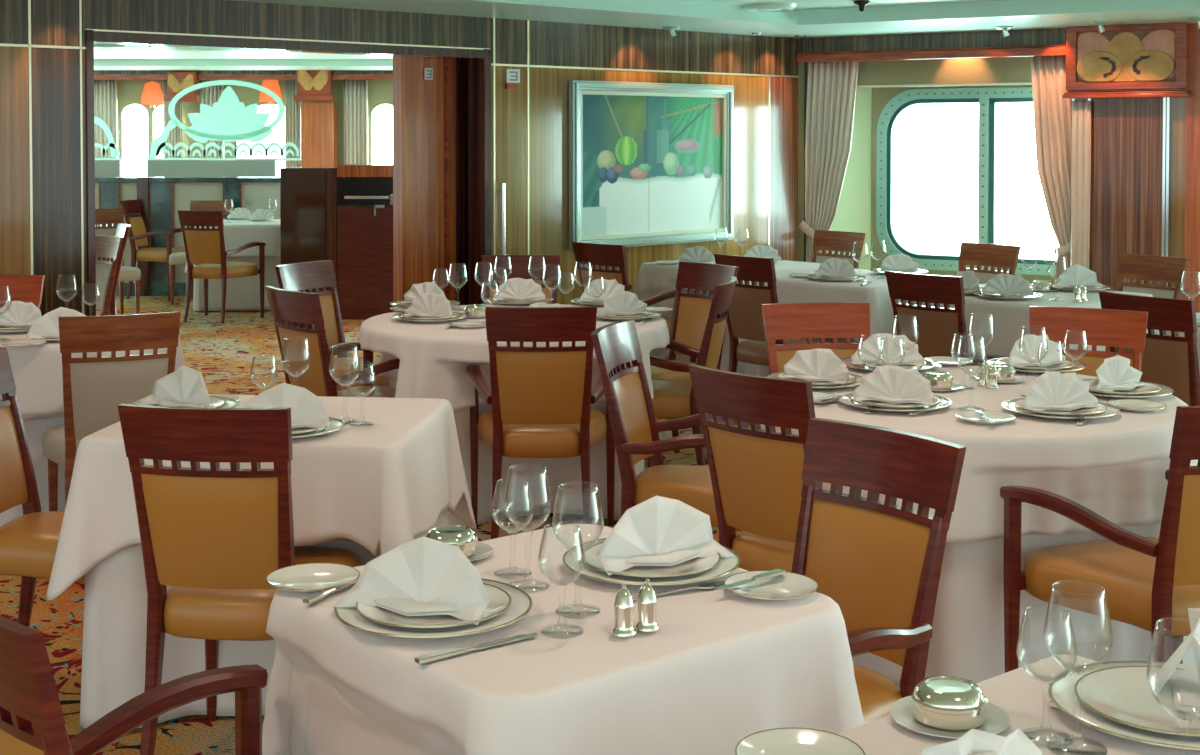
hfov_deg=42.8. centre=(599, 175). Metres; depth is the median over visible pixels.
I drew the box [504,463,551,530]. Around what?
bowl
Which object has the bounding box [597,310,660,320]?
charger plate
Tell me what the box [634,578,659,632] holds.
shaker
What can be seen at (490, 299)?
charger plate
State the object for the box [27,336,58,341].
dinner plate
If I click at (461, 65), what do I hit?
door
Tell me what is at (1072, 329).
wine glass
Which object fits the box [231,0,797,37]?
ceiling
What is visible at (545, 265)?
wine glass
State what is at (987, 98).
window
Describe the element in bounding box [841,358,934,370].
charger plate
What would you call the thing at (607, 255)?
armchair
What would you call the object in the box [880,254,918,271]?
folded napkin
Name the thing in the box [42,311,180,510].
dining chair
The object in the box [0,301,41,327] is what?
folded napkin
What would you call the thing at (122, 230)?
dining chair
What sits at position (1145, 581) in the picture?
armchair
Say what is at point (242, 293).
table skirt
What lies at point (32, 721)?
armchair
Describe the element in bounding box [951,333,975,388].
wine glass
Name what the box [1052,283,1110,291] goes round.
charger plate
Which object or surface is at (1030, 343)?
folded napkin
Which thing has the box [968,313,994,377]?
wine glass
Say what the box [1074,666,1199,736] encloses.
dinner plate
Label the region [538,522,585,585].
bowl
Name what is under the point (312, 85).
carved plaque
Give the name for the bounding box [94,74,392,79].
trim
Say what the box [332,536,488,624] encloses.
folded napkin
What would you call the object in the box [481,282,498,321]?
wine glass
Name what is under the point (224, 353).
floor
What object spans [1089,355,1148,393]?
folded napkin
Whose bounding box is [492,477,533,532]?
bowl
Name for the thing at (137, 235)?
armchair
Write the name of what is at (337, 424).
charger plate
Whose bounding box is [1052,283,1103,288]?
dinner plate
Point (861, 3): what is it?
smoke detector
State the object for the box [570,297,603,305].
charger plate
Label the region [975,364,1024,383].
butter dish
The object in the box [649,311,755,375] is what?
table skirt
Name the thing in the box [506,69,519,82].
wall sign
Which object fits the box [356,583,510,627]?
dinner plate
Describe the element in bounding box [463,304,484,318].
butter dish
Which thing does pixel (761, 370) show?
table skirt
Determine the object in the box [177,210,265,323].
armchair
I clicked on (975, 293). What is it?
charger plate
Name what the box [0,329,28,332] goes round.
charger plate
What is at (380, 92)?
wall
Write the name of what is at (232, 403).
charger plate
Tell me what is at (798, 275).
bread plate
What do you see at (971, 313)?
bowl
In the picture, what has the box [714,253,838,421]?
dining chair
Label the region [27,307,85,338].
folded napkin
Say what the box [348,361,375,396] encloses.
bowl
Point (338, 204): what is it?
shelf
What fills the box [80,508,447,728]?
table skirt
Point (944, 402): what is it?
charger plate
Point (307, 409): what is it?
folded napkin
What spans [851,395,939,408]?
dinner plate
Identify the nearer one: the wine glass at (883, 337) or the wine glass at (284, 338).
the wine glass at (284, 338)
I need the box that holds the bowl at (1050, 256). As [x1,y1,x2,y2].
[1048,256,1066,279]
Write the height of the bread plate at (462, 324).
0.014 m
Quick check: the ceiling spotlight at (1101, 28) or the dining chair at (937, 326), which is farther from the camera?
the ceiling spotlight at (1101, 28)
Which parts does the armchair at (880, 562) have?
leg, backrest, seat, rail, armrest, leg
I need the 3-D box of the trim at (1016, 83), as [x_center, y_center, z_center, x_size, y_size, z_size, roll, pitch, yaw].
[2.320,-0.615,10.457,1.910,0.016,0.025,1,2,33]
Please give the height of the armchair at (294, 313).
0.903 m
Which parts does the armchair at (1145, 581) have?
leg, armrest, seat, armrest, leg, leg, rail, backrest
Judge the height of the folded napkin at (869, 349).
0.097 m
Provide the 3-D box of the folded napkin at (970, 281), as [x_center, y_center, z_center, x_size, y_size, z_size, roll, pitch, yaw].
[1.764,0.503,7.349,0.120,0.094,0.226,-1,2,-24]
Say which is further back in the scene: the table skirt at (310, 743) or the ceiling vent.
the ceiling vent
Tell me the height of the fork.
0.006 m
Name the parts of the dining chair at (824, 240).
leg, backrest, leg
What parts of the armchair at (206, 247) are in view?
leg, rail, backrest, leg, leg, seat, armrest, leg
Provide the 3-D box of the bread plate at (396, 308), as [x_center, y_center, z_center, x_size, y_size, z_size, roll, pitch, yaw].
[-0.827,0.579,6.590,0.156,0.014,0.156,0,2,0]
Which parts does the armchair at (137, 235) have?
rail, leg, backrest, leg, armrest, seat, leg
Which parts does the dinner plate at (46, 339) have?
plate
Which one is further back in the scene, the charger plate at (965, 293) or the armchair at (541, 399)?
the charger plate at (965, 293)
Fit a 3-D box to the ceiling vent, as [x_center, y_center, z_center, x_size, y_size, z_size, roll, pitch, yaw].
[1.009,-0.993,9.078,0.320,0.032,0.320,0,2,0]
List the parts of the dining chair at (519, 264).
leg, rail, backrest, leg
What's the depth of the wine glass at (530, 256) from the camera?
7.02 m
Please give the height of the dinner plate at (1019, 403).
0.016 m
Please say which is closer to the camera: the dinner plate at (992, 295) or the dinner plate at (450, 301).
the dinner plate at (450, 301)
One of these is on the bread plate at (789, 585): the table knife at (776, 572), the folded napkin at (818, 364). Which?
the table knife at (776, 572)
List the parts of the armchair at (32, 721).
backrest, rail, leg, armrest, leg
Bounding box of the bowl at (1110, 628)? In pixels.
[1043,580,1112,673]
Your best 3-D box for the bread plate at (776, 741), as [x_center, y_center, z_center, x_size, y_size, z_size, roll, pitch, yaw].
[0.241,0.703,1.844,0.156,0.014,0.156,0,2,0]
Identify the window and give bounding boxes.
[876,87,1056,275]
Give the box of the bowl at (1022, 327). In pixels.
[1019,327,1047,363]
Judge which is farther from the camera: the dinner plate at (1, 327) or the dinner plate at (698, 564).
the dinner plate at (1, 327)
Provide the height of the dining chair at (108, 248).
0.903 m
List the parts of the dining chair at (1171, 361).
rail, backrest, leg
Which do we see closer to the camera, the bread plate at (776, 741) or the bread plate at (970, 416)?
the bread plate at (776, 741)
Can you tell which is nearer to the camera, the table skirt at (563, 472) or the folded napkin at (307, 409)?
the folded napkin at (307, 409)
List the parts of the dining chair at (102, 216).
backrest, rail, leg, seat, leg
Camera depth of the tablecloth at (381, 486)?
3.80 m
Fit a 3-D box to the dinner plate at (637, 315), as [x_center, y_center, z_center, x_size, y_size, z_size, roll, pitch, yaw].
[0.099,0.578,6.339,0.244,0.016,0.244,0,2,0]
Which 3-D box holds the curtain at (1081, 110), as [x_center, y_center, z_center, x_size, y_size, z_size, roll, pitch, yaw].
[3.040,0.164,9.677,0.122,1.266,0.026,1,2,31]
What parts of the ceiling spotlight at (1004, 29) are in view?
plate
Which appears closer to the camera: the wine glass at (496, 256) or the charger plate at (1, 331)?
the charger plate at (1, 331)
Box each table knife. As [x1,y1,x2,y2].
[303,579,357,602]
[317,420,349,435]
[415,633,537,663]
[639,318,650,323]
[716,569,785,589]
[817,394,847,401]
[908,410,929,415]
[924,358,940,366]
[975,410,993,422]
[1050,700,1057,707]
[1076,418,1091,424]
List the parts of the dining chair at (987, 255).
backrest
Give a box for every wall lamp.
[141,81,163,107]
[259,80,281,104]
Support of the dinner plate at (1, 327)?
on the charger plate at (1, 331)
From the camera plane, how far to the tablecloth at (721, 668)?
2.31 m
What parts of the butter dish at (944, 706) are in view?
silver lid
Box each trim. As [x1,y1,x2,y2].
[0,0,798,313]
[85,30,491,315]
[94,44,234,49]
[94,59,392,69]
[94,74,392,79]
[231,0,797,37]
[444,58,448,299]
[796,44,1065,62]
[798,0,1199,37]
[857,82,1031,87]
[1072,97,1170,285]
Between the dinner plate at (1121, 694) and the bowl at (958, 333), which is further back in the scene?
the bowl at (958, 333)
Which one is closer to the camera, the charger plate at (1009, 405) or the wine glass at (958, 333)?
the charger plate at (1009, 405)
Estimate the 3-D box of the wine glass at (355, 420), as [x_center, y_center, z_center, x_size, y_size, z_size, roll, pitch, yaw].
[-0.676,0.552,4.053,0.082,0.201,0.082,0,2,0]
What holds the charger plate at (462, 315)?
on the tablecloth at (435, 360)
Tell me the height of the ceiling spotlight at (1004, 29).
0.068 m
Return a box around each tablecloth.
[0,332,184,420]
[46,394,475,599]
[185,219,280,272]
[262,524,864,754]
[357,304,669,409]
[634,260,820,342]
[740,269,899,342]
[760,365,1197,541]
[838,654,1199,754]
[893,283,1158,357]
[1166,313,1199,372]
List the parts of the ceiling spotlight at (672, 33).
plate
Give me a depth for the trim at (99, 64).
15.58 m
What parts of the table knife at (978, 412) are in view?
handle, blade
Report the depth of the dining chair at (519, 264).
7.62 m
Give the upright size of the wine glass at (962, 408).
0.201 m
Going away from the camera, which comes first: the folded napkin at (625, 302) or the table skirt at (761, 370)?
the folded napkin at (625, 302)
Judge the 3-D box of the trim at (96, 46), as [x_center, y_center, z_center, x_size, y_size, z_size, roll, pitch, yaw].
[-5.000,-1.062,12.427,8.000,0.070,0.500,0,2,0]
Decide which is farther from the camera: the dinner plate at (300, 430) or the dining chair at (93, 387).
the dining chair at (93, 387)
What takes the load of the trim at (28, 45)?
attached to the wall at (53, 22)
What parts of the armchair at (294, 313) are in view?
leg, rail, backrest, leg, armrest, seat, armrest, leg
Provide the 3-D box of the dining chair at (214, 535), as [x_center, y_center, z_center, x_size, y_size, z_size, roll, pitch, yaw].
[-0.849,0.956,3.654,0.469,0.903,0.610,0,2,7]
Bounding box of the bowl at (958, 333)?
[951,333,975,363]
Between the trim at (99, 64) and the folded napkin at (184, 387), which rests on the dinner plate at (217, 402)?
the folded napkin at (184, 387)
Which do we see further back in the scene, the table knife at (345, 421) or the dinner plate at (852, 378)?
the dinner plate at (852, 378)
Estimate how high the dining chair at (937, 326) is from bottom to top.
0.903 m
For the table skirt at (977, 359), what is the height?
0.723 m
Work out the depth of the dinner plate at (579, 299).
6.79 m
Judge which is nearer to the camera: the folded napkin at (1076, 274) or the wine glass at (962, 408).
the wine glass at (962, 408)
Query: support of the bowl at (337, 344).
on the wine glass at (355, 420)
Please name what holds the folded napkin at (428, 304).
on the dinner plate at (455, 314)
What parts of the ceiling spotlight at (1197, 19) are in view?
plate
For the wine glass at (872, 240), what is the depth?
8.11 m
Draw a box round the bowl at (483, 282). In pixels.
[481,282,498,304]
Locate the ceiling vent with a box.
[743,3,796,11]
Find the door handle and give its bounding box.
[498,183,505,254]
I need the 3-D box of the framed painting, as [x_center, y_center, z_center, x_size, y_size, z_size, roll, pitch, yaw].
[0.357,-0.071,9.785,1.443,1.038,0.065,-1,2,-43]
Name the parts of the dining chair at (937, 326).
leg, rail, backrest, leg, seat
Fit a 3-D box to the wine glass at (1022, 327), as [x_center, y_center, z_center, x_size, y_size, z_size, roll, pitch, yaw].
[1.258,0.541,4.441,0.082,0.201,0.082,0,2,0]
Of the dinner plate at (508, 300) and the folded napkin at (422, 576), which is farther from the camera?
the dinner plate at (508, 300)
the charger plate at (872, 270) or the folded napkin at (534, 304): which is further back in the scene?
the charger plate at (872, 270)
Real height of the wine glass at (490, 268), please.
0.201 m
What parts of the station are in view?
glossy panel, door, rail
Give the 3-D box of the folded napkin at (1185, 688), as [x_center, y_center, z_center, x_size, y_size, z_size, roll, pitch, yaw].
[0.809,0.634,2.043,0.124,0.111,0.250,1,2,18]
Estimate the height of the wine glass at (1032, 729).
0.160 m
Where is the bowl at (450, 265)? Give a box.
[448,265,466,287]
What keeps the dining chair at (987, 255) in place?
on the floor
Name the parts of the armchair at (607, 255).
leg, rail, backrest, leg, seat, armrest, leg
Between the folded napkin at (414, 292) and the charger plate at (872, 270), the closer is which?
the folded napkin at (414, 292)
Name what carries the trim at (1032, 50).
attached to the wall at (1127, 133)
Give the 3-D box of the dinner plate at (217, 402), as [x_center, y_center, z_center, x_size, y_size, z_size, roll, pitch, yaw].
[-1.152,0.634,4.195,0.244,0.016,0.244,0,2,0]
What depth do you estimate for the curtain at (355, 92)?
16.86 m
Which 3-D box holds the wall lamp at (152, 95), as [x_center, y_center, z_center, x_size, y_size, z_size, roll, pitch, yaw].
[-4.962,-0.895,16.962,0.260,0.300,0.156,0,2,0]
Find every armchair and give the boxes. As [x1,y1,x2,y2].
[0,616,267,754]
[120,199,184,301]
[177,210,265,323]
[265,286,399,397]
[468,306,614,538]
[572,242,695,362]
[591,320,742,530]
[650,277,736,464]
[791,418,965,723]
[1000,406,1199,672]
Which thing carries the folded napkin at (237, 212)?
on the dinner plate at (227, 218)
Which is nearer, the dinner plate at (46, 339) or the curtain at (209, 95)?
the dinner plate at (46, 339)
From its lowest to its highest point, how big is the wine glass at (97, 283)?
0.160 m
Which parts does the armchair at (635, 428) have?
rail, leg, backrest, leg, armrest, seat, armrest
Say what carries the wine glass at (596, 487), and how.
on the tablecloth at (721, 668)
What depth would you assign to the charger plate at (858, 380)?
4.60 m
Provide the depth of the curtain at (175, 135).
16.86 m
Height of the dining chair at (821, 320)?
0.903 m
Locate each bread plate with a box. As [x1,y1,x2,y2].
[1,339,46,347]
[212,395,241,405]
[266,563,359,591]
[390,306,406,311]
[450,321,485,327]
[646,307,672,312]
[655,261,680,264]
[724,570,818,600]
[735,727,864,754]
[788,273,811,277]
[813,392,838,403]
[927,356,971,365]
[955,410,1015,423]
[1107,399,1166,411]
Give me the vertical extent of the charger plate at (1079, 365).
0.018 m
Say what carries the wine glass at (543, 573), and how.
on the tablecloth at (721, 668)
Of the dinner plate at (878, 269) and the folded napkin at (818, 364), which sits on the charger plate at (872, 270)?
the dinner plate at (878, 269)
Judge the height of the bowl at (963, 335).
0.106 m
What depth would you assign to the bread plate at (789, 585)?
2.55 m
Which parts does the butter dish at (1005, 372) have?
silver lid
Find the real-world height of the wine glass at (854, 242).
0.201 m
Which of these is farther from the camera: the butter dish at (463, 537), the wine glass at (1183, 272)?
the wine glass at (1183, 272)
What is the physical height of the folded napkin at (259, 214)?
0.097 m
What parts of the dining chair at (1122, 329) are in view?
backrest, leg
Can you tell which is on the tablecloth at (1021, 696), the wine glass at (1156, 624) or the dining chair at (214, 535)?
the wine glass at (1156, 624)
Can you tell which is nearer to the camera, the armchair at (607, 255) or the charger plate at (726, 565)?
the charger plate at (726, 565)
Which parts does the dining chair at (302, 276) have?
rail, backrest, leg, seat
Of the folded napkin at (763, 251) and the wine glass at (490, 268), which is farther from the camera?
the folded napkin at (763, 251)
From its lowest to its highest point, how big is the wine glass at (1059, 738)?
0.201 m
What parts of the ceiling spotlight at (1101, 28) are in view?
plate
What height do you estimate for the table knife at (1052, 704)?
0.008 m
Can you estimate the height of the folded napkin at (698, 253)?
0.094 m
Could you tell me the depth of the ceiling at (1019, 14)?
9.09 m
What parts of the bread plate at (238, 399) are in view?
plate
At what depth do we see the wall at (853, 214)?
10.93 m
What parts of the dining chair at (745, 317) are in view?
leg, rail, backrest, leg, seat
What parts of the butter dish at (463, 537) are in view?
silver lid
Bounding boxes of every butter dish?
[426,524,492,561]
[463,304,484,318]
[890,675,1008,738]
[922,371,962,391]
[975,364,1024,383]
[1031,280,1057,291]
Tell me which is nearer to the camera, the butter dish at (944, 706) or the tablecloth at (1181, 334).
the butter dish at (944, 706)
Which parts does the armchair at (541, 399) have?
leg, armrest, leg, rail, backrest, seat, leg, armrest, leg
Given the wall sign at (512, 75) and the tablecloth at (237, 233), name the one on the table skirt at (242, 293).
the tablecloth at (237, 233)
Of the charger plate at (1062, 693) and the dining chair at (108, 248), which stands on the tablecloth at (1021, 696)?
the charger plate at (1062, 693)
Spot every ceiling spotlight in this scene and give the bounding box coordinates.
[662,26,679,37]
[995,26,1012,36]
[1090,21,1109,32]
[1189,17,1199,28]
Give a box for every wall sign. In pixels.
[424,68,432,79]
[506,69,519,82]
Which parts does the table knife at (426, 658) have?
handle, blade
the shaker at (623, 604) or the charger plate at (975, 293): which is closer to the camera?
the shaker at (623, 604)
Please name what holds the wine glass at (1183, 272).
on the tablecloth at (1181, 334)
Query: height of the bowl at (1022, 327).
0.106 m
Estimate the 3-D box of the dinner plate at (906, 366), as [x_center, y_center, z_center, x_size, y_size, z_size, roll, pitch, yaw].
[0.936,0.613,4.973,0.244,0.016,0.244,0,2,0]
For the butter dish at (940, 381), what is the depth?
4.53 m
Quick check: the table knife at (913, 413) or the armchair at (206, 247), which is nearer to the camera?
the table knife at (913, 413)
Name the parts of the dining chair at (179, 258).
leg, seat, leg, rail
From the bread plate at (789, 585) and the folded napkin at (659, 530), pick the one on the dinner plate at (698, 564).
the folded napkin at (659, 530)
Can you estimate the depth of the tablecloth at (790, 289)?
7.80 m
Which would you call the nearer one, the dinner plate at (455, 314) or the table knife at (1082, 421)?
the table knife at (1082, 421)
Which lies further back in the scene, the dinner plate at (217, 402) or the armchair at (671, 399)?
the armchair at (671, 399)
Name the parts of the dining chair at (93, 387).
leg, seat, leg, rail, backrest, leg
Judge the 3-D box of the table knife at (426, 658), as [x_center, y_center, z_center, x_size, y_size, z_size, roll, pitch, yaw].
[-0.178,0.694,2.254,0.210,0.008,0.019,-1,2,-36]
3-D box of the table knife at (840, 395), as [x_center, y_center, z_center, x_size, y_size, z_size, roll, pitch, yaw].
[0.658,0.626,4.313,0.020,0.008,0.160,1,2,39]
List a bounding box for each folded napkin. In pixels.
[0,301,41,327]
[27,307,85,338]
[133,365,214,407]
[227,208,250,217]
[242,383,329,428]
[249,209,273,219]
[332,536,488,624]
[402,282,445,302]
[405,292,452,318]
[494,278,544,300]
[529,303,560,306]
[581,279,624,300]
[595,495,734,574]
[602,291,647,316]
[680,246,714,262]
[745,245,780,260]
[781,348,848,383]
[814,258,855,277]
[851,333,923,365]
[853,365,935,405]
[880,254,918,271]
[920,728,1041,754]
[957,270,981,291]
[982,273,1033,295]
[1006,334,1067,367]
[1024,372,1099,411]
[1056,264,1105,287]
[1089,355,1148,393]
[1155,608,1199,715]
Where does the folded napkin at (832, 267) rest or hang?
on the dinner plate at (822, 277)
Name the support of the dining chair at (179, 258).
on the floor
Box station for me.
[280,164,393,319]
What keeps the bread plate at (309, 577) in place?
on the tablecloth at (721, 668)
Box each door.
[393,56,455,311]
[455,59,468,305]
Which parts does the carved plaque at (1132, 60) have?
panel, moulding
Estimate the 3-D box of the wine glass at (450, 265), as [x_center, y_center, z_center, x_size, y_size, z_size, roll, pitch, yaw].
[-0.615,0.484,6.625,0.082,0.201,0.082,0,2,0]
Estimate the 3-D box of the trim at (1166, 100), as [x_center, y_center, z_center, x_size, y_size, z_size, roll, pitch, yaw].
[3.287,0.382,9.646,0.595,1.731,0.135,1,2,33]
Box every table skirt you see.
[0,417,64,526]
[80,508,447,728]
[193,257,280,310]
[304,703,316,754]
[389,379,643,527]
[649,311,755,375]
[756,338,857,376]
[852,522,1195,686]
[969,354,995,363]
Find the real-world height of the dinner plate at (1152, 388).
0.016 m
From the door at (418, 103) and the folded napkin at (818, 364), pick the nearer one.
the folded napkin at (818, 364)
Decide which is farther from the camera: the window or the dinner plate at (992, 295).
the window
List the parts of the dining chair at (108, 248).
backrest, leg, rail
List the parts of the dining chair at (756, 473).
leg, rail, backrest, seat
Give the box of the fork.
[633,580,723,600]
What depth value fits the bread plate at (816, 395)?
4.39 m
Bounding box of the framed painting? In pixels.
[569,80,733,250]
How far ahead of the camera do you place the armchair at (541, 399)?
5.40 m
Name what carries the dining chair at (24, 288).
on the floor
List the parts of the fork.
handle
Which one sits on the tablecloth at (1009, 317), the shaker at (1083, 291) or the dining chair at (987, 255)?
the shaker at (1083, 291)
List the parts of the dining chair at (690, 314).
seat, leg, backrest, rail, leg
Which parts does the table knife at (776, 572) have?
blade, handle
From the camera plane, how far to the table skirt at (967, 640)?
3.94 m
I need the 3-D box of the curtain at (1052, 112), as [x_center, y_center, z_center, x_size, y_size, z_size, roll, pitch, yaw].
[2.969,0.005,9.884,0.402,1.573,0.097,1,2,38]
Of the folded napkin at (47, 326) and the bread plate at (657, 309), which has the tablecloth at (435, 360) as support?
the bread plate at (657, 309)
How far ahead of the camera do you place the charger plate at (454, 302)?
6.75 m
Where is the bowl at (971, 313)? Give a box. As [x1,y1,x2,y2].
[968,313,994,347]
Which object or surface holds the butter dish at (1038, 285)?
on the tablecloth at (1009, 317)
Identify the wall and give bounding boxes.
[0,0,797,315]
[94,70,392,73]
[94,80,299,295]
[117,80,392,176]
[301,102,337,166]
[798,23,1199,312]
[829,88,871,269]
[857,57,1031,84]
[871,85,1054,283]
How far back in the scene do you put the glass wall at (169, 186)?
14.27 m
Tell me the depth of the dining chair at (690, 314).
7.12 m
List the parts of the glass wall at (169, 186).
teal panel, post, teal panel, rail, cream panel, teal panel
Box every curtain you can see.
[94,80,117,157]
[163,80,181,157]
[200,80,224,157]
[285,80,302,166]
[343,80,367,163]
[798,62,858,261]
[1031,56,1070,282]
[1071,101,1090,268]
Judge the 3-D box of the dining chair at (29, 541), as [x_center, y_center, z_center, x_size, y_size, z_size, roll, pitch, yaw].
[-1.441,0.944,4.126,0.610,0.903,0.469,0,2,3]
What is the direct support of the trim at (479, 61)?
attached to the wall at (53, 22)
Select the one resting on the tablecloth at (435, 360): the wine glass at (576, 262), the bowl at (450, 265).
the wine glass at (576, 262)
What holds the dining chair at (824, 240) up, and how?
on the floor
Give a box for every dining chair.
[0,275,44,308]
[0,347,84,626]
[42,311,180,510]
[95,208,140,314]
[95,235,123,315]
[96,224,130,314]
[117,403,360,754]
[169,200,232,304]
[275,260,388,390]
[482,255,559,303]
[648,261,738,467]
[688,364,815,571]
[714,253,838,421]
[761,302,869,373]
[812,230,865,268]
[885,271,987,365]
[958,242,1020,283]
[1029,306,1147,380]
[1099,291,1199,405]
[1117,254,1188,298]
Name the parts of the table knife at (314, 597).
handle, blade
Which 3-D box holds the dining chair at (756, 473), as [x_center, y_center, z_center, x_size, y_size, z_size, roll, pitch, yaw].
[0.556,0.946,4.051,0.610,0.903,0.469,-1,2,-43]
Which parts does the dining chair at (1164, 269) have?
leg, backrest, leg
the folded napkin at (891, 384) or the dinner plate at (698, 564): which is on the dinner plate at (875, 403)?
the folded napkin at (891, 384)
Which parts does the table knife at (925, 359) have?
handle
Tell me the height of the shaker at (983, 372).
0.079 m
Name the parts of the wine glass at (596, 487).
stem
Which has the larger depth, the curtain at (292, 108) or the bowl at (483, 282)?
the curtain at (292, 108)
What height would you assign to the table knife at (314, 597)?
0.008 m
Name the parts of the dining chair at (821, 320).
leg, rail, backrest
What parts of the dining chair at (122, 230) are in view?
leg, rail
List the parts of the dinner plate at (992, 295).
plate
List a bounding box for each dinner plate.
[0,326,30,329]
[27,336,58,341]
[135,396,225,407]
[227,218,248,219]
[292,420,331,434]
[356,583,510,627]
[397,300,452,305]
[400,312,459,319]
[493,297,546,302]
[578,298,603,303]
[581,542,720,577]
[597,310,652,317]
[776,373,856,385]
[812,274,858,278]
[850,360,925,368]
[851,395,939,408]
[876,268,921,272]
[981,292,1034,296]
[997,358,1075,370]
[1014,399,1106,415]
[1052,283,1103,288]
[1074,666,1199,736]
[1083,379,1161,394]
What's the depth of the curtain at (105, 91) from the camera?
16.86 m
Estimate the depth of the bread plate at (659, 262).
9.01 m
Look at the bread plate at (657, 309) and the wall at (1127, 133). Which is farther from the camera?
the wall at (1127, 133)
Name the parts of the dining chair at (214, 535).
leg, rail, backrest, leg, seat, leg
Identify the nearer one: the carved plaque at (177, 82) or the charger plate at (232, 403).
the charger plate at (232, 403)
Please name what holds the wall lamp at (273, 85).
attached to the wall at (380, 92)
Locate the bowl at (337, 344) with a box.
[329,344,359,385]
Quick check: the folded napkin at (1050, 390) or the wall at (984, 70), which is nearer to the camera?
the folded napkin at (1050, 390)
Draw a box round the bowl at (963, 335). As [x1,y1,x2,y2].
[956,335,986,374]
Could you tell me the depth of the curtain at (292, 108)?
16.86 m
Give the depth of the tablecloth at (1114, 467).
3.97 m
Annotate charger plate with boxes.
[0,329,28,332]
[127,396,237,407]
[292,417,344,438]
[334,578,531,637]
[389,300,459,307]
[392,312,467,322]
[486,296,553,304]
[562,538,739,585]
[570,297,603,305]
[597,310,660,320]
[765,372,862,388]
[806,274,865,280]
[839,393,951,411]
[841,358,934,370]
[870,268,927,273]
[964,292,980,294]
[974,291,1042,299]
[987,357,1085,373]
[1001,398,1119,419]
[1048,661,1199,750]
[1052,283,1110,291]
[1082,379,1173,398]
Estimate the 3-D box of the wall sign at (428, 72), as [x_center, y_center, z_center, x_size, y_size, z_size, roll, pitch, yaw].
[-0.991,-0.585,8.851,0.057,0.068,0.010,-1,2,-43]
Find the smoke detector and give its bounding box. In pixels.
[851,0,872,11]
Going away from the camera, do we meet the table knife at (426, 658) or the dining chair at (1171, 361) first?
the table knife at (426, 658)
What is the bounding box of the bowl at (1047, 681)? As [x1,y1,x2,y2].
[1016,605,1076,683]
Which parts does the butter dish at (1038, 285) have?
silver lid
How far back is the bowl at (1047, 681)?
1.91 m
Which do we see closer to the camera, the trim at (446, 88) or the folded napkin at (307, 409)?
the folded napkin at (307, 409)
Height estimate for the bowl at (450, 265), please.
0.106 m
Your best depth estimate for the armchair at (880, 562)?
3.04 m
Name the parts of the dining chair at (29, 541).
rail, backrest, leg, seat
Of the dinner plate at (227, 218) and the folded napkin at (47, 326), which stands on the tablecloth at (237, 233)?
the dinner plate at (227, 218)
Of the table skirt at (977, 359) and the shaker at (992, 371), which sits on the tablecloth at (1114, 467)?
the shaker at (992, 371)
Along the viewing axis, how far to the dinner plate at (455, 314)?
6.22 m
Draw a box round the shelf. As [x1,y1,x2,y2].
[337,203,392,206]
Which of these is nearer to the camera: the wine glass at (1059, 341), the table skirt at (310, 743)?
the table skirt at (310, 743)
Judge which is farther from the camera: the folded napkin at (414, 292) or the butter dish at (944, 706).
the folded napkin at (414, 292)
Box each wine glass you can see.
[56,274,76,304]
[81,283,99,307]
[250,355,277,387]
[281,338,310,382]
[329,344,359,421]
[348,361,375,424]
[448,265,466,309]
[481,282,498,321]
[488,268,507,295]
[492,477,533,575]
[494,256,511,279]
[504,463,551,588]
[528,256,545,279]
[538,522,585,634]
[542,265,561,291]
[552,481,603,614]
[574,262,591,306]
[587,276,604,299]
[852,242,867,280]
[858,334,882,366]
[870,240,885,277]
[879,337,904,365]
[892,315,918,350]
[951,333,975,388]
[956,335,986,409]
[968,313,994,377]
[1016,605,1076,745]
[1019,327,1047,395]
[1037,341,1063,371]
[1043,580,1112,754]
[1048,256,1066,299]
[1063,329,1087,367]
[1146,617,1199,744]
[1181,272,1199,299]
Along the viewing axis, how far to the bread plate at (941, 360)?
5.09 m
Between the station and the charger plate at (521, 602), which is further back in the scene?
the station
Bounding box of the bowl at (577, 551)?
[552,481,603,552]
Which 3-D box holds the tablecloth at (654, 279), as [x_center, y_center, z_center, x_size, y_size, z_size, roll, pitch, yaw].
[0.800,0.718,9.051,0.936,0.392,0.951,-1,2,-41]
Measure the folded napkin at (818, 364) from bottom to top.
0.094 m
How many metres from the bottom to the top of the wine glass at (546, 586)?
0.201 m
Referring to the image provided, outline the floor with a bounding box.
[0,296,761,754]
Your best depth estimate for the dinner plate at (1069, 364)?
4.91 m
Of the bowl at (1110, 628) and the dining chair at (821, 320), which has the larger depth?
the dining chair at (821, 320)
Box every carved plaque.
[164,72,199,101]
[294,70,333,100]
[1062,22,1191,98]
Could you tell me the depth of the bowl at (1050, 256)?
7.02 m
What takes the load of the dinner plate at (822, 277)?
on the charger plate at (808, 276)
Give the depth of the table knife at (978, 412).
4.02 m
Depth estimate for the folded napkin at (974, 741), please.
1.70 m
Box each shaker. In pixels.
[611,583,636,637]
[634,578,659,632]
[977,360,987,386]
[985,362,998,388]
[1073,285,1080,301]
[1080,284,1086,300]
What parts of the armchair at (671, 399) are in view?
armrest, seat, armrest, leg, backrest, rail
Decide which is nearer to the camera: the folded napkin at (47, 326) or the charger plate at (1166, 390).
the charger plate at (1166, 390)
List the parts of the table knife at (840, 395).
handle, blade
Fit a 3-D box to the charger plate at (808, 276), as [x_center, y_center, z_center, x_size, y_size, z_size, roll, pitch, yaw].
[1.236,0.539,8.012,0.311,0.018,0.311,0,2,0]
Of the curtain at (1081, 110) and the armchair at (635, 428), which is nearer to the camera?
the armchair at (635, 428)
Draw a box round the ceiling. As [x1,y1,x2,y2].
[94,0,1004,58]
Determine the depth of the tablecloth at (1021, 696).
1.96 m

